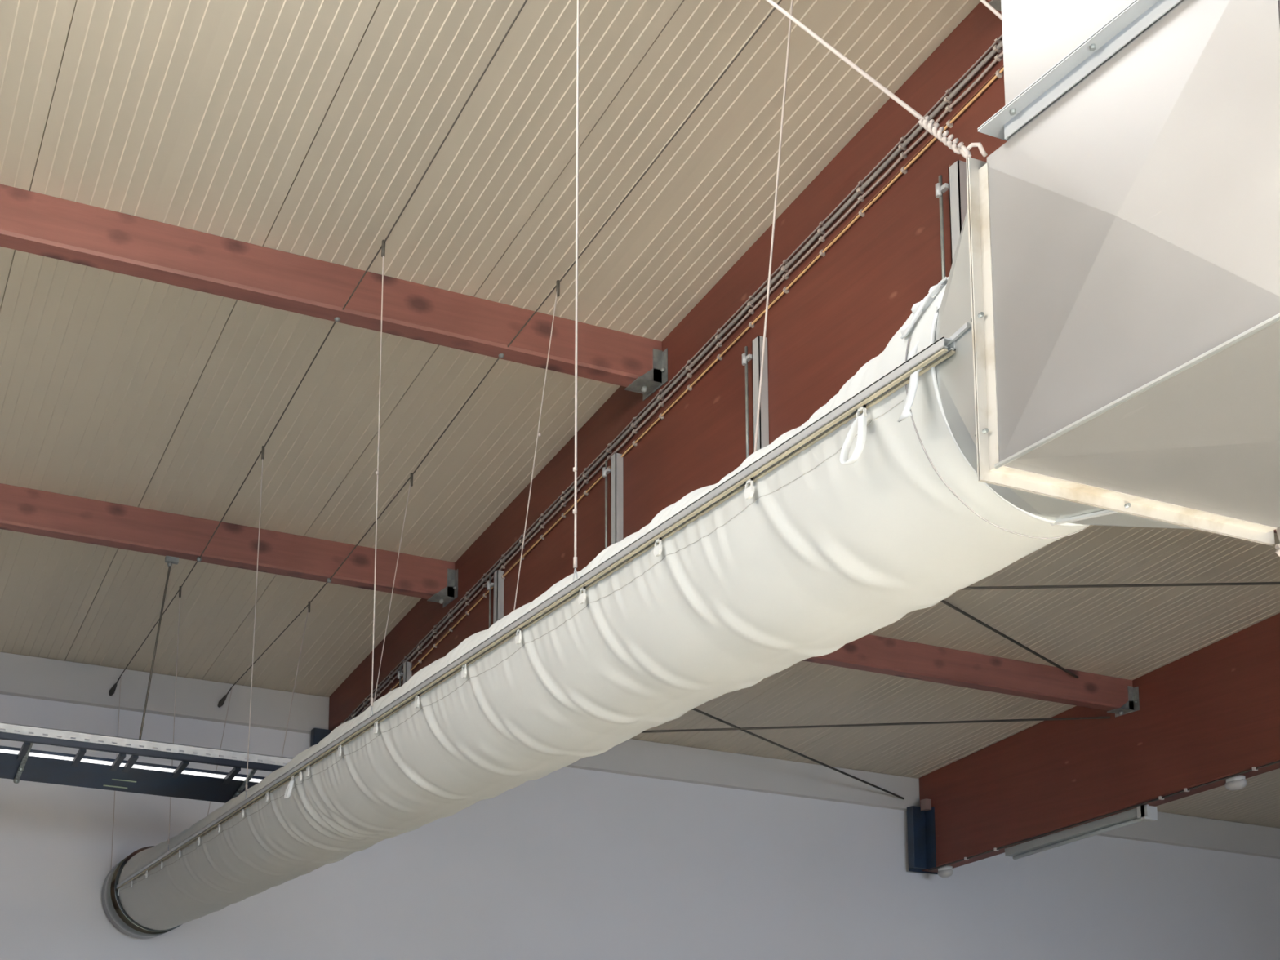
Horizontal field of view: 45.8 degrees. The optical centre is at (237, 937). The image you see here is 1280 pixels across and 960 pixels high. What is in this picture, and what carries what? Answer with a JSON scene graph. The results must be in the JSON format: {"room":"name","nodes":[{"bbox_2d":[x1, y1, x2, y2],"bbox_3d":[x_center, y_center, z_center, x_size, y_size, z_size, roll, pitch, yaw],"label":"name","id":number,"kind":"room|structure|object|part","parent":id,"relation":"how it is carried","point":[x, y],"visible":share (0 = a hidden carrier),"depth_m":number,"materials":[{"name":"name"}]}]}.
{"room":"industrial hall","nodes":[
{"label":"industrial hall","id":0,"kind":"room"},
{"bbox_2d":[0,0,1279,828],"bbox_3d":[5.656,-3.232,5.223,20.000,1.826,13.563,5,-8,-18],"label":"ceiling","id":1,"kind":"structure","parent":0,"point":[307,128],"depth_m":6.35,"materials":[{"name":"beige wood"}]},
{"bbox_2d":[0,555,293,803],"bbox_3d":[-1.882,-1.616,7.598,5.200,1.341,0.528,5,-8,-18],"label":"hanging light frame","id":2,"kind":"object","parent":1,"relation":"hanging from","point":[25,763],"visible":0.8,"depth_m":7.90,"materials":[{"name":"grey metal"}]},
{"bbox_3d":[-1.825,-1.113,7.295,5.200,0.036,0.019,5,-8,-18],"label":"rail","id":3,"kind":"part","parent":2,"relation":"part of","materials":[{"name":"grey metal"}]},
{"bbox_3d":[-1.824,-1.154,7.300,5.200,0.049,0.030,5,-8,-18],"label":"slotted rail","id":4,"kind":"part","parent":2,"relation":"part of","materials":[{"name":"white metal"}]},
{"bbox_3d":[-0.457,-1.619,7.899,0.017,1.145,0.271,-2,-9,26],"label":"hanger rod","id":5,"kind":"part","parent":2,"relation":"part of","materials":[{"name":"grey metal"}]},
{"bbox_2d":[311,0,1006,746],"bbox_3d":[2.812,-3.016,4.206,0.315,2.536,13.467,5,-8,-18],"label":"girder","id":6,"kind":"object","parent":1,"relation":"attached to","point":[843,312],"visible":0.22,"depth_m":5.88,"materials":[{"name":"red wood"}]},
{"bbox_2d":[0,483,457,607],"bbox_3d":[-1.998,-2.412,7.581,6.946,0.254,0.193,5,-8,-18],"label":"ceiling beam","id":7,"kind":"structure","parent":6,"relation":"attached to","point":[22,509],"depth_m":8.14,"materials":[{"name":"red wood"}]},
{"bbox_2d":[108,0,527,695],"bbox_3d":[0.323,-2.596,6.517,0.060,0.930,7.475,5,-8,-18],"label":"wire","id":8,"kind":"object","parent":7,"relation":"hanging from","point":[112,691],"visible":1,"depth_m":6.09,"materials":[{"name":"grey metal"}]},
{"bbox_2d":[110,675,121,872],"bbox_3d":[-0.843,-1.071,9.776,0.004,1.523,0.018,5,-8,-18],"label":"rope","id":9,"kind":"object","parent":8,"relation":"hanging from","point":[121,676],"visible":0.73,"depth_m":9.76,"materials":[{"name":"beige"}]},
{"bbox_2d":[166,596,180,851],"bbox_3d":[-0.377,-1.286,8.371,0.022,1.614,0.027,0,-8,15],"label":"rope","id":10,"kind":"object","parent":8,"relation":"hanging from","point":[168,842],"visible":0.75,"depth_m":8.38,"materials":[{"name":"beige"}]},
{"bbox_2d":[244,458,263,799],"bbox_3d":[0.082,-1.550,7.007,0.022,1.800,0.088,5,-8,-18],"label":"rope","id":11,"kind":"object","parent":8,"relation":"hanging from","point":[246,790],"visible":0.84,"depth_m":7.00,"materials":[{"name":"beige"}]},
{"bbox_2d":[368,255,383,717],"bbox_3d":[0.552,-1.822,5.609,0.022,1.992,0.027,5,-8,-18],"label":"rope","id":12,"kind":"object","parent":8,"relation":"hanging from","point":[377,471],"visible":0.84,"depth_m":5.59,"materials":[{"name":"beige"}]},
{"bbox_2d":[572,0,579,582],"bbox_3d":[1.013,-2.091,4.237,0.022,2.184,0.022,-3,-9,32],"label":"rope","id":13,"kind":"object","parent":8,"relation":"hanging from","point":[575,468],"visible":0.85,"depth_m":4.21,"materials":[{"name":"beige"}]},
{"bbox_2d":[116,337,955,888],"bbox_3d":[0.246,-0.727,6.260,0.030,0.028,7.380,5,-8,-18],"label":"rail","id":14,"kind":"object","parent":13,"relation":"hanging from","point":[936,353],"visible":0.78,"depth_m":3.74,"materials":[{"name":"silver metal"}]},
{"bbox_2d":[102,276,1089,938],"bbox_3d":[0.494,-0.696,6.380,0.683,0.630,7.358,5,-8,-18],"label":"duct","id":15,"kind":"object","parent":14,"relation":"hanging from","point":[884,517],"visible":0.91,"depth_m":3.84,"materials":[{"name":"white fabric"}]},
{"bbox_2d":[217,0,782,707],"bbox_3d":[1.083,-2.544,6.761,0.062,0.910,7.474,5,-8,-18],"label":"wire","id":16,"kind":"object","parent":7,"relation":"hanging from","point":[557,286],"visible":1,"depth_m":6.14,"materials":[{"name":"grey metal"}]},
{"bbox_2d":[207,687,232,815],"bbox_3d":[-0.178,-1.030,9.950,0.232,1.538,0.005,4,-8,-10],"label":"rope","id":17,"kind":"object","parent":16,"relation":"hanging from","point":[232,687],"visible":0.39,"depth_m":10.02,"materials":[{"name":"beige"}]},
{"bbox_2d":[281,608,308,756],"bbox_3d":[0.295,-1.246,8.511,0.239,1.621,0.027,4,-8,-10],"label":"rope","id":18,"kind":"object","parent":16,"relation":"hanging from","point":[308,608],"visible":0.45,"depth_m":8.56,"materials":[{"name":"beige"}]},
{"bbox_2d":[373,481,410,702],"bbox_3d":[0.742,-1.499,7.178,0.249,1.792,0.026,2,-8,3],"label":"rope","id":19,"kind":"object","parent":16,"relation":"hanging from","point":[410,482],"visible":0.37,"depth_m":7.22,"materials":[{"name":"beige"}]},
{"bbox_2d":[513,292,556,610],"bbox_3d":[1.195,-1.774,5.828,0.245,2.003,0.033,2,-8,-1],"label":"rope","id":20,"kind":"object","parent":16,"relation":"hanging from","point":[538,433],"visible":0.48,"depth_m":5.87,"materials":[{"name":"beige"}]},
{"bbox_2d":[754,0,793,452],"bbox_3d":[1.663,-2.039,4.442,0.239,2.184,0.027,5,-8,-18],"label":"rope","id":21,"kind":"object","parent":16,"relation":"hanging from","point":[792,1],"visible":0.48,"depth_m":4.47,"materials":[{"name":"beige"}]},
{"bbox_2d":[0,183,667,400],"bbox_3d":[-1.329,-2.935,5.622,6.946,0.241,0.193,5,-8,-18],"label":"ceiling beam","id":22,"kind":"structure","parent":6,"relation":"attached to","point":[31,222],"depth_m":6.11,"materials":[{"name":"red wood"}]},
{"bbox_2d":[397,661,412,687],"bbox_3d":[1.062,-1.461,9.085,0.065,0.610,0.089,5,-8,-18],"label":"strut","id":23,"kind":"object","parent":6,"relation":"attached to","point":[406,673],"visible":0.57,"depth_m":9.09,"materials":[{"name":"silver metal"}]},
{"bbox_3d":[1.040,-1.453,9.110,0.011,0.601,0.011,9,-10,-40],"label":"threaded rod","id":24,"kind":"part","parent":23,"relation":"part of","materials":[{"name":"silver metal"}]},
{"bbox_2d":[486,569,504,627],"bbox_3d":[1.442,-1.727,7.966,0.065,0.674,0.089,5,-8,-18],"label":"strut","id":25,"kind":"object","parent":6,"relation":"attached to","point":[498,596],"visible":0.57,"depth_m":7.96,"materials":[{"name":"silver metal"}]},
{"bbox_3d":[1.419,-1.720,7.991,0.011,0.664,0.011,9,-10,-40],"label":"threaded rod","id":26,"kind":"part","parent":25,"relation":"part of","materials":[{"name":"silver metal"}]},
{"bbox_2d":[602,453,623,548],"bbox_3d":[1.814,-1.984,6.869,0.065,0.729,0.089,5,-8,-18],"label":"strut","id":27,"kind":"object","parent":6,"relation":"attached to","point":[615,470],"visible":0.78,"depth_m":6.86,"materials":[{"name":"silver metal"}]},
{"bbox_3d":[1.791,-1.976,6.894,0.011,0.719,0.011,9,-10,-40],"label":"threaded rod","id":28,"kind":"part","parent":27,"relation":"part of","materials":[{"name":"silver metal"}]},
{"bbox_2d":[340,34,1002,724],"bbox_3d":[1.767,-2.375,7.196,0.020,0.984,6.709,5,-8,-18],"label":"cable","id":29,"kind":"object","parent":6,"relation":"attached to","point":[997,40],"visible":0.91,"depth_m":6.17,"materials":[{"name":"beige plastic"}]},
{"bbox_2d":[347,40,1003,720],"bbox_3d":[1.761,-2.343,7.190,0.029,0.989,6.710,5,-8,-18],"label":"cable","id":30,"kind":"object","parent":6,"relation":"attached to","point":[997,48],"visible":0.89,"depth_m":6.13,"materials":[{"name":"grey plastic"}]},
{"bbox_2d":[357,50,1003,715],"bbox_3d":[1.763,-2.308,7.186,0.023,0.989,6.710,5,-8,-18],"label":"cable","id":31,"kind":"object","parent":6,"relation":"attached to","point":[997,57],"visible":0.85,"depth_m":6.06,"materials":[{"name":"beige plastic"}]},
{"bbox_2d":[384,65,1004,695],"bbox_3d":[1.762,-2.252,7.179,0.021,0.983,6.709,5,-8,-18],"label":"cable","id":32,"kind":"object","parent":6,"relation":"attached to","point":[998,73],"visible":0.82,"depth_m":5.99,"materials":[{"name":"brown plastic"}]},
{"bbox_2d":[742,335,768,457],"bbox_3d":[2.145,-2.160,5.882,0.065,0.670,0.089,5,-8,-18],"label":"strut","id":33,"kind":"object","parent":6,"relation":"attached to","point":[757,344],"visible":0.74,"depth_m":5.87,"materials":[{"name":"silver metal"}]},
{"bbox_3d":[2.122,-2.153,5.907,0.011,0.660,0.011,1,-8,5],"label":"threaded rod","id":34,"kind":"part","parent":33,"relation":"part of","materials":[{"name":"silver metal"}]},
{"bbox_2d":[692,707,904,799],"bbox_3d":[3.542,-1.602,10.430,5.400,0.251,0.034,8,-10,-37],"label":"rod","id":35,"kind":"object","parent":6,"relation":"attached to","point":[694,708],"visible":0.33,"depth_m":11.02,"materials":[{"name":"grey metal"}]},
{"bbox_2d":[935,160,967,284],"bbox_3d":[2.474,-2.358,4.903,0.065,0.657,0.089,5,-8,-18],"label":"strut","id":36,"kind":"object","parent":6,"relation":"attached to","point":[957,185],"visible":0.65,"depth_m":4.91,"materials":[{"name":"silver metal"}]},
{"bbox_3d":[2.451,-2.351,4.928,0.011,0.647,0.011,9,-10,-40],"label":"threaded rod","id":37,"kind":"part","parent":36,"relation":"part of","materials":[{"name":"silver metal"}]},
{"bbox_2d":[986,0,1001,11],"bbox_3d":[-0.660,-3.453,3.663,6.946,0.238,0.193,5,-8,-18],"label":"roof purlin","id":38,"kind":"structure","parent":6,"relation":"attached to","point":[996,4],"depth_m":4.71,"materials":[{"name":"beige wood"}]},
{"bbox_2d":[765,0,987,159],"bbox_3d":[1.244,-2.439,3.568,0.038,2.045,1.469,5,-8,-18],"label":"rope","id":39,"kind":"object","parent":38,"relation":"hanging from","point":[928,126],"visible":1,"depth_m":2.91,"materials":[{"name":"beige"}]},
{"bbox_2d":[979,0,1001,20],"bbox_3d":[1.971,-2.436,3.714,0.022,2.006,1.187,5,-8,-19],"label":"rope","id":40,"kind":"object","parent":38,"relation":"hanging from","point":[984,2],"visible":0.06,"depth_m":3.71,"materials":[{"name":"beige"}]},
{"bbox_2d":[940,600,1078,678],"bbox_3d":[3.982,-2.228,8.638,4.984,0.218,0.034,8,-10,-36],"label":"rod","id":41,"kind":"object","parent":6,"relation":"attached to","point":[947,603],"visible":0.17,"depth_m":9.48,"materials":[{"name":"grey metal"}]},
{"bbox_2d":[961,582,1279,589],"bbox_3d":[4.279,-2.102,8.534,5.569,0.255,0.034,2,-8,2],"label":"rod","id":42,"kind":"object","parent":6,"relation":"attached to","point":[1245,583],"visible":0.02,"depth_m":8.50,"materials":[{"name":"grey metal"}]},
{"bbox_2d":[906,0,1279,546],"bbox_3d":[1.861,-2.339,2.815,0.781,3.007,0.864,5,-8,-18],"label":"duct","id":43,"kind":"object","parent":1,"relation":"hanging from","point":[1110,304],"visible":0.94,"depth_m":2.49,"materials":[{"name":"silver metal"}]},
{"bbox_3d":[1.760,-1.155,2.835,0.758,0.661,0.024,5,-8,-18],"label":"flange frame","id":44,"kind":"part","parent":43,"relation":"part of","materials":[{"name":"white metal"}]},
{"bbox_3d":[1.768,-1.159,2.810,0.758,0.661,0.024,5,-8,-18],"label":"flange frame","id":45,"kind":"part","parent":43,"relation":"part of","materials":[{"name":"white metal"}]},
{"bbox_3d":[1.859,-1.212,2.545,0.708,0.649,0.555,5,-8,-18],"label":"elbow panel","id":46,"kind":"part","parent":43,"relation":"part of","materials":[{"name":"white metal"}]},
{"bbox_3d":[1.514,-1.239,2.434,0.014,0.651,0.555,5,-8,-18],"label":"elbow panel","id":47,"kind":"part","parent":43,"relation":"part of","materials":[{"name":"white metal"}]},
{"bbox_3d":[1.846,-0.880,2.499,0.710,0.018,0.555,5,-8,-18],"label":"elbow panel","id":48,"kind":"part","parent":43,"relation":"part of","materials":[{"name":"white metal"}]},
{"bbox_2d":[1275,526,1279,556],"bbox_3d":[2.126,-0.804,2.882,0.044,0.071,0.019,3,-8,-7],"label":"knot","id":49,"kind":"object","parent":43,"relation":"attached to","point":[1277,530],"visible":0.88,"depth_m":2.88,"materials":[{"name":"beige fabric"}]},
{"bbox_2d":[906,613,1279,874],"bbox_3d":[7.963,-2.600,5.855,0.315,2.536,13.467,5,-8,-18],"label":"girder","id":50,"kind":"object","parent":1,"relation":"attached to","point":[1210,713],"visible":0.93,"depth_m":10.31,"materials":[{"name":"red wood"}]},
{"bbox_2d":[641,716,1110,733],"bbox_3d":[3.980,-1.565,10.575,4.851,0.250,0.034,2,-8,4],"label":"rod","id":51,"kind":"object","parent":50,"relation":"attached to","point":[1083,717],"visible":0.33,"depth_m":10.52,"materials":[{"name":"grey metal"}]},
{"bbox_2d":[920,798,931,811],"bbox_3d":[5.821,-1.123,11.996,0.059,0.090,0.070,5,-8,-18],"label":"junction box","id":52,"kind":"object","parent":50,"relation":"attached to","point":[926,804],"visible":1,"depth_m":11.97,"materials":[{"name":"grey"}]},
{"bbox_2d":[937,866,953,877],"bbox_3d":[5.935,-0.549,11.893,0.107,0.090,0.131,5,-8,-18],"label":"lamp","id":53,"kind":"object","parent":50,"relation":"attached to","point":[946,871],"visible":1,"depth_m":11.85,"materials":[{"name":"white plastic"}]},
{"bbox_2d":[803,634,1139,717],"bbox_3d":[3.961,-1.931,9.489,5.245,0.254,0.193,5,-8,-18],"label":"ceiling beam","id":54,"kind":"structure","parent":50,"relation":"attached to","point":[869,653],"depth_m":9.83,"materials":[{"name":"red wood"}]},
{"bbox_2d":[1004,804,1157,859],"bbox_3d":[6.356,-0.783,10.737,0.120,0.189,1.262,5,-8,-18],"label":"strip light","id":55,"kind":"object","parent":50,"relation":"hanging from","point":[1147,812],"visible":1,"depth_m":10.66,"materials":[{"name":"grey"}]},
{"bbox_2d":[928,760,1279,871],"bbox_3d":[6.524,-0.997,9.916,0.032,0.353,4.401,5,-8,-18],"label":"cable","id":56,"kind":"object","parent":50,"relation":"attached to","point":[1254,768],"visible":1,"depth_m":10.29,"materials":[{"name":"grey plastic"}]},
{"bbox_2d":[1225,775,1246,791],"bbox_3d":[6.724,-1.038,9.553,0.107,0.090,0.131,5,-8,-18],"label":"lamp","id":57,"kind":"object","parent":50,"relation":"attached to","point":[1238,782],"visible":1,"depth_m":9.52,"materials":[{"name":"white plastic"}]},
{"bbox_2d":[0,693,1279,959],"bbox_3d":[3.402,0.806,11.208,20.000,4.900,0.200,5,-8,-18],"label":"wall","id":58,"kind":"structure","parent":0,"point":[566,863],"depth_m":11.13,"materials":[{"name":"paint"}]},
{"bbox_2d":[0,652,1279,858],"bbox_3d":[3.519,-1.404,11.399,20.000,0.286,0.036,5,-8,-18],"label":"trim","id":59,"kind":"structure","parent":58,"relation":"attached to","point":[20,675],"depth_m":11.26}
]}

